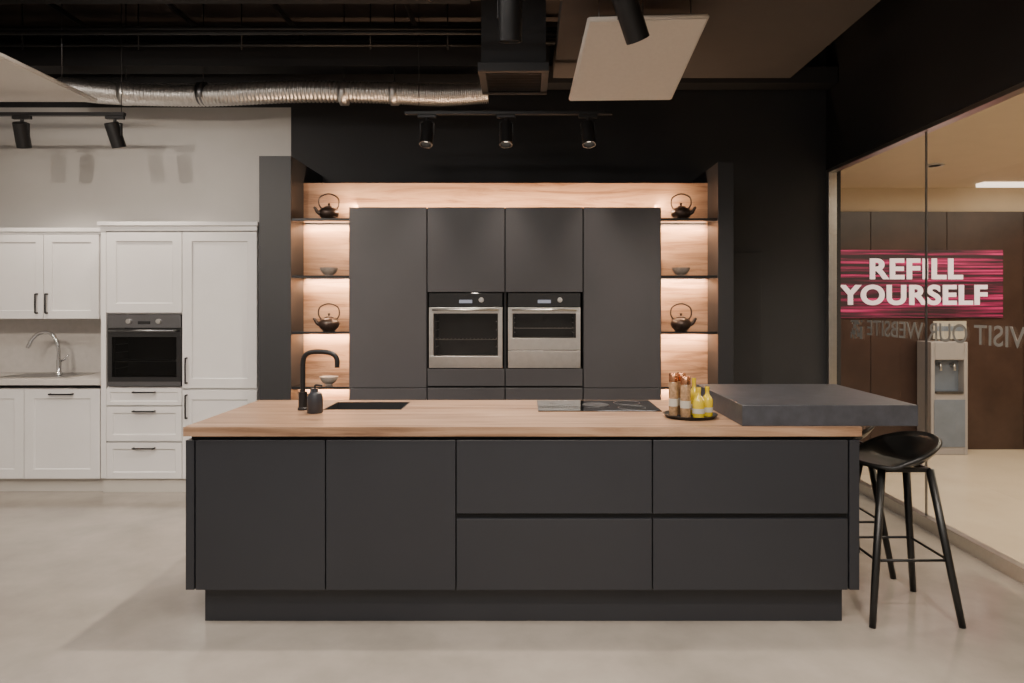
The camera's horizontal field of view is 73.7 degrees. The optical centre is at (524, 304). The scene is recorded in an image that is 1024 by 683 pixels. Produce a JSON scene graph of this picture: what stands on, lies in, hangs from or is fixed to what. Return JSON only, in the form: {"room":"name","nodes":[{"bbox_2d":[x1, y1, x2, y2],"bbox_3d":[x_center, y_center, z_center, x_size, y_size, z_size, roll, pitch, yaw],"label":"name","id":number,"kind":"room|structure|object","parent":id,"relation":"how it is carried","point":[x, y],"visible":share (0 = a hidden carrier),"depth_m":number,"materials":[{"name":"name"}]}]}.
{"room":"store","nodes":[
{"label":"store","id":0,"kind":"room"},
{"bbox_2d":[0,107,290,227],"bbox_3d":[-3.695,-0.124,6.150,3.210,3.280,0.100,0,0,0],"label":"wall","id":1,"kind":"structure","parent":0,"point":[176,164],"depth_m":6.10,"materials":[{"name":"white paint"}]},
{"bbox_2d":[0,0,559,26],"bbox_3d":[-1.240,-2.534,1.550,8.120,0.100,9.300,0,0,0],"label":"ceiling","id":2,"kind":"structure","parent":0,"point":[10,14],"depth_m":5.84,"materials":[{"name":"black metal"}]},
{"bbox_2d":[259,156,322,399],"bbox_3d":[-1.929,0.183,5.684,0.247,2.666,0.828,0,0,0],"label":"wall","id":3,"kind":"structure","parent":0,"point":[282,179],"depth_m":5.27,"materials":[{"name":"grey paint"}]},
{"bbox_2d":[0,4,832,49],"bbox_3d":[-1.300,-2.234,4.750,7.800,0.500,2.500,0,0,0],"label":"ceiling","id":4,"kind":"structure","parent":0,"point":[83,29],"depth_m":5.30,"materials":[{"name":"black paint"}]},
{"bbox_2d":[61,4,61,81],"bbox_3d":[-3.524,-2.049,5.197,0.006,0.870,0.005,0,0,0],"label":"wire","id":5,"kind":"object","parent":4,"relation":"hanging from","point":[61,4],"visible":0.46,"depth_m":5.20,"materials":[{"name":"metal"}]},
{"bbox_2d":[0,4,125,148],"bbox_3d":[-3.967,-1.834,5.182,1.866,1.300,0.161,0,0,0],"label":"track light","id":6,"kind":"object","parent":4,"relation":"hanging from","point":[21,129],"visible":1,"depth_m":5.16,"materials":[{"name":"black metal"}]},
{"bbox_2d":[57,4,488,106],"bbox_3d":[-2.072,-2.059,5.632,3.539,0.850,0.212,0,0,0],"label":"ventilation duct","id":7,"kind":"object","parent":4,"relation":"hanging from","point":[201,94],"visible":0.92,"depth_m":5.55,"materials":[{"name":"metal"}]},
{"bbox_2d":[405,111,611,147],"bbox_3d":[-0.124,-1.835,5.148,1.561,1.299,0.154,0,0,0],"label":"track light","id":8,"kind":"object","parent":4,"relation":"hanging from","point":[427,126],"visible":1,"depth_m":5.13,"materials":[{"name":"black metal"}]},
{"bbox_2d":[497,0,522,42],"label":"track light","id":9,"kind":"object","parent":4,"relation":"hanging from","point":[509,12],"depth_m":3.46,"materials":[{"name":"black metal"}]},
{"bbox_2d":[478,0,548,94],"bbox_3d":[-0.078,-2.034,4.885,0.483,0.900,0.530,0,0,0],"label":"vent box","id":10,"kind":"object","parent":4,"relation":"attached to","point":[522,68],"visible":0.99,"depth_m":4.67,"materials":[{"name":"black paint"}]},
{"bbox_2d":[478,62,548,94],"bbox_3d":[-0.078,-1.614,4.885,0.483,0.060,0.530,0,0,0],"label":"grille","id":11,"kind":"object","parent":10,"relation":"attached to","point":[496,78],"depth_m":4.77,"materials":[{"name":"metal"}]},
{"bbox_2d":[612,0,648,44],"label":"track light","id":12,"kind":"object","parent":4,"relation":"hanging from","point":[631,20],"depth_m":3.46,"materials":[{"name":"black metal"}]},
{"bbox_3d":[-4.836,-2.049,4.133,0.006,0.870,0.005,0,0,0],"label":"wire","id":13,"kind":"object","parent":4,"relation":"hanging from","visible":0},
{"bbox_2d":[0,52,96,101],"bbox_3d":[-4.180,-1.602,4.665,1.677,0.024,1.364,0,0,0],"label":"ceiling panel","id":14,"kind":"object","parent":13,"relation":"hanging from","point":[1,54],"visible":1,"depth_m":4.77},
{"bbox_2d":[0,0,837,89],"bbox_3d":[-1.260,-2.144,5.475,7.880,0.480,1.150,0,0,0],"label":"ceiling beam","id":15,"kind":"structure","parent":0,"point":[145,65],"depth_m":5.55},
{"bbox_2d":[0,27,840,384],"bbox_3d":[-1.240,-0.484,6.150,8.120,4.000,0.100,0,0,0],"label":"wall","id":16,"kind":"structure","parent":0,"point":[774,141],"depth_m":6.10,"materials":[{"name":"black paint"}]},
{"bbox_2d":[0,319,100,371],"bbox_3d":[-4.209,0.358,6.093,1.582,0.481,0.011,0,0,0],"label":"backsplash","id":17,"kind":"structure","parent":16,"relation":"attached to","point":[80,339],"depth_m":6.09,"materials":[{"name":"stone"}]},
{"bbox_2d":[304,183,707,399],"bbox_3d":[-0.158,0.261,5.834,3.295,2.510,0.528,0,0,0],"label":"wall panel","id":18,"kind":"object","parent":16,"relation":"attached to","point":[324,245],"visible":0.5,"depth_m":5.57,"materials":[{"name":"beige wood"}]},
{"bbox_2d":[292,218,348,224],"bbox_3d":[-1.579,-0.661,5.427,0.450,0.022,0.284,0,0,0],"label":"display shelf","id":19,"kind":"object","parent":18,"relation":"attached to","point":[307,221],"visible":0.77,"depth_m":5.40,"materials":[{"name":"black glass"}]},
{"bbox_2d":[313,193,339,217],"bbox_3d":[-1.558,-0.779,5.403,0.159,0.214,0.177,0,0,34],"label":"teapot","id":20,"kind":"object","parent":19,"relation":"on","point":[328,211],"visible":0.92,"depth_m":5.37,"materials":[{"name":"black metal"}]},
{"bbox_2d":[292,275,348,279],"bbox_3d":[-1.579,-0.218,5.427,0.450,0.022,0.284,0,0,0],"label":"display shelf","id":21,"kind":"object","parent":18,"relation":"attached to","point":[307,277],"visible":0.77,"depth_m":5.28,"materials":[{"name":"black glass"}]},
{"bbox_2d":[320,267,337,274],"bbox_3d":[-1.552,-0.262,5.410,0.144,0.066,0.144,0,0,0],"label":"ceramic bowl","id":22,"kind":"object","parent":21,"relation":"on","point":[325,270],"visible":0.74,"depth_m":5.36,"materials":[{"name":"beige ceramic"}]},
{"bbox_2d":[292,383,348,388],"bbox_3d":[-1.579,0.643,5.427,0.450,0.022,0.284,0,0,0],"label":"display shelf","id":23,"kind":"object","parent":18,"relation":"attached to","point":[307,385],"visible":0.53,"depth_m":5.30,"materials":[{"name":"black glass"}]},
{"bbox_2d":[320,376,337,384],"bbox_3d":[-1.552,0.600,5.410,0.144,0.066,0.144,0,0,0],"label":"ceramic bowl","id":24,"kind":"object","parent":23,"relation":"on","point":[327,380],"visible":1,"depth_m":5.36,"materials":[{"name":"beige ceramic"}]},
{"bbox_2d":[292,330,348,333],"bbox_3d":[-1.579,0.217,5.427,0.450,0.022,0.284,0,0,0],"label":"display shelf","id":25,"kind":"object","parent":18,"relation":"attached to","point":[301,331],"visible":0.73,"depth_m":5.28,"materials":[{"name":"black glass"}]},
{"bbox_2d":[313,303,339,330],"bbox_3d":[-1.558,0.094,5.402,0.165,0.223,0.184,0,0,34],"label":"teapot","id":26,"kind":"object","parent":25,"relation":"on","point":[328,323],"visible":0.97,"depth_m":5.37,"materials":[{"name":"brown metal"}]},
{"bbox_2d":[661,383,709,388],"bbox_3d":[1.268,0.643,5.427,0.440,0.022,0.284,0,0,0],"label":"display shelf","id":27,"kind":"object","parent":18,"relation":"attached to","point":[663,385],"visible":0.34,"depth_m":5.37,"materials":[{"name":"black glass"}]},
{"bbox_2d":[661,218,716,224],"bbox_3d":[1.268,-0.661,5.427,0.440,0.022,0.284,0,0,0],"label":"display shelf","id":28,"kind":"object","parent":18,"relation":"attached to","point":[664,221],"visible":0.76,"depth_m":5.40,"materials":[{"name":"black glass"}]},
{"bbox_2d":[670,193,695,217],"bbox_3d":[1.244,-0.779,5.413,0.177,0.214,0.159,0,0,-21],"label":"teapot","id":29,"kind":"object","parent":28,"relation":"on","point":[680,211],"visible":0.92,"depth_m":5.37,"materials":[{"name":"black metal"}]},
{"bbox_2d":[661,275,716,279],"bbox_3d":[1.268,-0.218,5.427,0.440,0.022,0.284,0,0,0],"label":"display shelf","id":30,"kind":"object","parent":18,"relation":"attached to","point":[663,277],"visible":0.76,"depth_m":5.28,"materials":[{"name":"black metal"}]},
{"bbox_2d":[672,267,689,274],"bbox_3d":[1.236,-0.262,5.410,0.144,0.066,0.144,0,0,0],"label":"ceramic bowl","id":31,"kind":"object","parent":30,"relation":"on","point":[677,270],"visible":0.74,"depth_m":5.36,"materials":[{"name":"beige ceramic"}]},
{"bbox_2d":[661,330,716,333],"bbox_3d":[1.268,0.217,5.427,0.440,0.022,0.284,0,0,0],"label":"display shelf","id":32,"kind":"object","parent":18,"relation":"attached to","point":[662,331],"visible":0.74,"depth_m":5.28,"materials":[{"name":"black wood"}]},
{"bbox_2d":[670,303,696,330],"bbox_3d":[1.244,0.094,5.413,0.184,0.223,0.165,0,0,-21],"label":"teapot","id":33,"kind":"object","parent":32,"relation":"on","point":[680,323],"visible":0.98,"depth_m":5.37,"materials":[{"name":"brown metal"}]},
{"bbox_2d":[733,253,761,383],"bbox_3d":[1.978,0.521,6.088,0.259,1.970,0.020,0,0,0],"label":"door leaf","id":34,"kind":"structure","parent":16,"relation":"in","point":[747,267],"depth_m":6.08,"materials":[{"name":"black paint"}]},
{"bbox_2d":[826,169,836,383],"bbox_3d":[2.725,0.114,6.072,0.070,2.635,0.055,0,0,0],"label":"window frame","id":35,"kind":"structure","parent":16,"relation":"attached to","point":[831,177],"depth_m":6.04,"materials":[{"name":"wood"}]},
{"bbox_2d":[0,449,1023,682],"bbox_3d":[1.850,1.566,2.950,14.300,0.100,12.100,0,0,0],"label":"floor","id":36,"kind":"structure","parent":0,"point":[93,583],"depth_m":3.18,"materials":[{"name":"concrete"}]},
{"bbox_2d":[0,222,258,491],"bbox_3d":[-3.597,0.424,5.780,2.907,2.184,0.638,0,0,0],"label":"tall cabinet","id":37,"kind":"object","parent":36,"relation":"on","point":[78,433],"visible":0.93,"depth_m":5.51,"materials":[{"name":"paint"}]},
{"bbox_2d":[0,372,100,384],"bbox_3d":[-4.233,0.621,5.789,1.635,0.046,0.618,0,0,0],"label":"countertop","id":38,"kind":"structure","parent":37,"relation":"on","point":[91,379],"depth_m":5.48,"materials":[{"name":"stone"}]},
{"bbox_2d":[0,373,93,377],"bbox_3d":[-4.050,0.595,5.765,0.600,0.007,0.370,0,0,0],"label":"stainless steel sink","id":39,"kind":"object","parent":38,"relation":"in","point":[22,375],"visible":0.96,"depth_m":5.76,"materials":[{"name":"silver metal"}]},
{"bbox_2d":[26,331,68,374],"bbox_3d":[-4.090,0.408,5.850,0.370,0.379,0.060,0,0,0],"label":"kitchen faucet","id":40,"kind":"object","parent":38,"relation":"on","point":[59,360],"visible":1,"depth_m":5.84,"materials":[{"name":"silver metal"}]},
{"bbox_2d":[108,314,181,385],"bbox_3d":[-3.064,0.365,5.612,0.588,0.577,0.329,0,0,0],"label":"built-in oven","id":41,"kind":"object","parent":37,"relation":"on","point":[144,349],"visible":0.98,"depth_m":5.50,"materials":[{"name":"metal"}]},
{"bbox_2d":[349,207,660,399],"bbox_3d":[-0.153,0.380,5.409,2.400,2.272,0.318,0,0,0],"label":"tall cabinet","id":42,"kind":"object","parent":36,"relation":"on","point":[399,256],"visible":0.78,"depth_m":5.25,"materials":[{"name":"laminate"}]},
{"bbox_2d":[429,293,502,367],"bbox_3d":[-0.455,0.196,5.362,0.565,0.576,0.329,0,0,0],"label":"built-in oven","id":43,"kind":"object","parent":42,"relation":"in","point":[466,329],"visible":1,"depth_m":5.25,"materials":[{"name":"silver glass"}]},
{"bbox_2d":[508,293,580,367],"bbox_3d":[0.148,0.196,5.362,0.557,0.576,0.329,0,0,0],"label":"oven","id":44,"kind":"object","parent":42,"relation":"on","point":[544,329],"visible":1,"depth_m":5.25,"materials":[{"name":"silver glass"}]},
{"bbox_2d":[183,384,917,620],"bbox_3d":[0.127,0.995,3.655,3.459,1.043,0.910,0,0,0],"label":"kitchen island","id":45,"kind":"object","parent":36,"relation":"on","point":[425,510],"visible":0.99,"depth_m":3.21,"materials":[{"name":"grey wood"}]},
{"bbox_2d":[183,400,861,435],"bbox_3d":[-0.012,0.594,3.655,3.181,0.044,0.910,0,0,0],"label":"island countertop","id":46,"kind":"structure","parent":45,"relation":"on","point":[259,417],"depth_m":3.30,"materials":[{"name":"brown wood"}]},
{"bbox_2d":[307,384,322,413],"bbox_3d":[-1.113,0.495,3.620,0.084,0.154,0.084,0,0,0],"label":"soap dispenser","id":47,"kind":"object","parent":46,"relation":"on","point":[314,398],"visible":1,"depth_m":3.59,"materials":[{"name":"ceramic"}]},
{"bbox_2d":[298,349,339,410],"bbox_3d":[-1.123,0.406,3.720,0.228,0.331,0.054,0,0,0],"label":"kitchen faucet","id":48,"kind":"object","parent":46,"relation":"on","point":[302,394],"visible":0.94,"depth_m":3.71,"materials":[{"name":"metal"}]},
{"bbox_2d":[323,402,409,409],"bbox_3d":[-0.890,0.671,3.875,0.430,0.200,0.290,0,0,0],"label":"sink","id":49,"kind":"object","parent":46,"relation":"in","point":[338,405],"visible":0.06,"depth_m":4.01,"materials":[{"name":"metal"}]},
{"bbox_2d":[537,400,661,411],"bbox_3d":[0.403,0.566,3.860,0.665,0.012,0.400,0,0,0],"label":"induction hob","id":50,"kind":"object","parent":46,"relation":"in","point":[543,405],"visible":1,"depth_m":3.81,"materials":[{"name":"black glass"}]},
{"bbox_2d":[663,410,717,420],"bbox_3d":[0.843,0.563,3.490,0.276,0.018,0.276,0,0,0],"label":"tray","id":51,"kind":"object","parent":46,"relation":"on","point":[666,413],"visible":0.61,"depth_m":3.39,"materials":[{"name":"black metal"}]},
{"bbox_2d":[669,373,677,415],"bbox_3d":[0.763,0.458,3.510,0.049,0.215,0.049,0,0,0],"label":"spice jar","id":52,"kind":"object","parent":51,"relation":"on","point":[673,377],"visible":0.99,"depth_m":3.49,"materials":[{"name":"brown glass"}]},
{"bbox_2d":[677,372,685,414],"bbox_3d":[0.811,0.458,3.545,0.049,0.215,0.049,0,0,0],"label":"spice jar","id":53,"kind":"object","parent":51,"relation":"on","point":[680,374],"visible":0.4,"depth_m":3.53,"materials":[{"name":"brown glass"}]},
{"bbox_2d":[680,376,690,416],"bbox_3d":[0.813,0.463,3.460,0.053,0.205,0.053,0,0,0],"label":"spice jar","id":54,"kind":"object","parent":51,"relation":"on","point":[685,387],"visible":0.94,"depth_m":3.44,"materials":[{"name":"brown glass"}]},
{"bbox_2d":[691,377,695,414],"bbox_3d":[0.873,0.470,3.530,0.053,0.190,0.053,0,0,0],"label":"oil bottle","id":55,"kind":"object","parent":51,"relation":"on","point":[693,389],"visible":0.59,"depth_m":3.52,"materials":[{"name":"glass"}]},
{"bbox_2d":[692,387,704,417],"bbox_3d":[0.875,0.490,3.445,0.061,0.150,0.061,0,0,0],"label":"oil bottle","id":56,"kind":"object","parent":51,"relation":"on","point":[698,403],"visible":1,"depth_m":3.42,"materials":[{"name":"glass"}]},
{"bbox_2d":[703,386,712,416],"bbox_3d":[0.931,0.490,3.490,0.057,0.150,0.057,0,0,0],"label":"oil bottle","id":57,"kind":"object","parent":51,"relation":"on","point":[707,398],"visible":0.89,"depth_m":3.47,"materials":[{"name":"glass"}]},
{"bbox_2d":[853,426,896,578],"bbox_3d":[1.830,1.079,3.990,0.455,0.879,0.460,0,0,0],"label":"bar stool","id":58,"kind":"object","parent":36,"relation":"on","point":[866,430],"visible":0.08,"depth_m":3.81,"materials":[{"name":"black plastic"}]},
{"bbox_2d":[859,431,965,628],"bbox_3d":[1.845,1.079,3.415,0.455,0.879,0.460,0,0,0],"label":"bar stool","id":59,"kind":"object","parent":36,"relation":"on","point":[905,452],"visible":0.93,"depth_m":3.30,"materials":[{"name":"black plastic"}]},
{"bbox_2d":[859,479,1023,584],"bbox_3d":[2.728,1.474,1.550,0.055,0.085,9.100,0,0,0],"label":"channel","id":60,"kind":"object","parent":36,"relation":"on","point":[1001,562],"visible":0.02,"depth_m":4.22,"materials":[{"name":"metal"}]},
{"label":"pane","id":61,"kind":"object","parent":60,"relation":"on","visible":0},
{"bbox_2d":[925,132,927,515],"bbox_3d":[2.726,0.136,4.640,0.014,2.640,0.006,0,0,0],"label":"seal","id":62,"kind":"object","parent":61,"relation":"attached to","point":[926,133],"visible":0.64,"depth_m":4.64,"materials":[{"name":"rubber"}]},
{"bbox_2d":[851,320,1023,347],"bbox_3d":[2.717,0.197,4.702,0.002,0.158,1.991,0,0,0],"label":"lettering","id":63,"kind":"object","parent":61,"relation":"attached to","point":[980,327],"depth_m":4.46,"materials":[{"name":"grey plastic"}]},
{"bbox_2d":[917,341,967,454],"bbox_3d":[4.288,0.945,7.020,0.374,1.142,0.260,0,0,0],"label":"water cooler","id":64,"kind":"object","parent":36,"relation":"on","point":[947,361],"visible":0.85,"depth_m":6.90,"materials":[{"name":"plastic"}]},
{"bbox_2d":[936,363,941,370],"bbox_3d":[4.218,0.629,6.955,0.025,0.077,0.077,0,0,0],"label":"tap","id":65,"kind":"object","parent":64,"relation":"on","point":[938,365],"depth_m":6.95,"materials":[{"name":"metal"}]},
{"bbox_2d":[935,391,963,393],"bbox_3d":[4.288,0.886,6.940,0.274,0.020,0.100,0,0,0],"label":"drip tray","id":66,"kind":"object","parent":64,"relation":"on","point":[936,392],"depth_m":6.89,"materials":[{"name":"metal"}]},
{"bbox_2d":[692,162,732,383],"bbox_3d":[1.549,0.206,5.684,0.120,2.620,0.828,0,0,0],"label":"wall","id":67,"kind":"structure","parent":0,"point":[719,178],"depth_m":5.27,"materials":[{"name":"grey paint"}]},
{"bbox_2d":[553,0,880,77],"bbox_3d":[1.152,-1.844,3.285,1.864,0.120,4.170,0,0,0],"label":"ceiling soffit","id":68,"kind":"structure","parent":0,"point":[739,38],"depth_m":4.44,"materials":[{"name":"brown paint"}]},
{"bbox_3d":[0.431,-1.703,3.980,0.006,0.163,0.005,0,0,0],"label":"wire","id":69,"kind":"object","parent":68,"relation":"hanging from","visible":0},
{"bbox_2d":[569,14,708,100],"bbox_3d":[0.674,-1.521,4.256,0.758,0.286,0.728,0,0,0],"label":"ceiling panel","id":70,"kind":"object","parent":69,"relation":"hanging from","point":[684,16],"visible":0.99,"depth_m":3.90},
{"bbox_2d":[826,0,1023,169],"bbox_3d":[2.755,-1.844,1.550,0.130,1.280,9.100,0,0,0],"label":"wall","id":71,"kind":"structure","parent":0,"point":[905,66],"depth_m":4.73,"materials":[{"name":"black paint"}]},
{"bbox_2d":[829,81,1023,171],"bbox_3d":[2.720,-1.189,1.520,0.070,0.030,9.040,0,0,0],"label":"channel","id":72,"kind":"object","parent":71,"relation":"attached to","point":[1015,90],"visible":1,"depth_m":4.46,"materials":[{"name":"metal"}]},
{"bbox_2d":[841,93,1023,187],"bbox_3d":[5.910,-1.284,2.950,6.180,0.100,12.100,0,0,0],"label":"ceiling","id":73,"kind":"structure","parent":0,"point":[986,145],"depth_m":5.71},
{"bbox_2d":[928,163,944,167],"bbox_3d":[3.600,-1.228,6.000,0.150,0.012,0.150,0,0,0],"label":"recessed light","id":74,"kind":"object","parent":73,"relation":"in","point":[931,165],"visible":0.91,"depth_m":5.98,"materials":[{"name":"white paint"}]},
{"bbox_2d":[976,182,1023,186],"bbox_3d":[5.100,-1.216,6.910,1.000,0.035,0.120,0,0,0],"label":"ceiling light","id":75,"kind":"object","parent":73,"relation":"in","point":[983,184],"visible":1,"depth_m":6.85,"materials":[{"name":"beige"}]},
{"bbox_2d":[841,188,1023,211],"bbox_3d":[5.710,0.141,7.250,6.580,2.750,0.100,0,0,0],"label":"wall","id":76,"kind":"structure","parent":0,"point":[852,199],"depth_m":7.20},
{"bbox_2d":[841,212,1023,448],"bbox_3d":[5.230,0.268,7.184,4.794,2.496,0.029,0,0,0],"label":"cladding","id":77,"kind":"object","parent":76,"relation":"attached to","point":[880,365],"visible":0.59,"depth_m":7.17,"materials":[{"name":"brown wood"}]},
{"bbox_2d":[841,250,1002,317],"bbox_3d":[4.133,-0.220,7.156,1.750,0.712,0.022,0,0,0],"label":"sign","id":78,"kind":"object","parent":77,"relation":"attached to","point":[874,283],"visible":0.98,"depth_m":7.15,"materials":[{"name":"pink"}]},
{"bbox_2d":[933,321,965,338],"bbox_3d":[4.454,0.264,7.162,0.348,0.190,0.013,0,0,0],"label":"notice","id":79,"kind":"object","parent":77,"relation":"attached to","point":[959,331],"visible":0.7,"depth_m":7.16,"materials":[{"name":"paper"}]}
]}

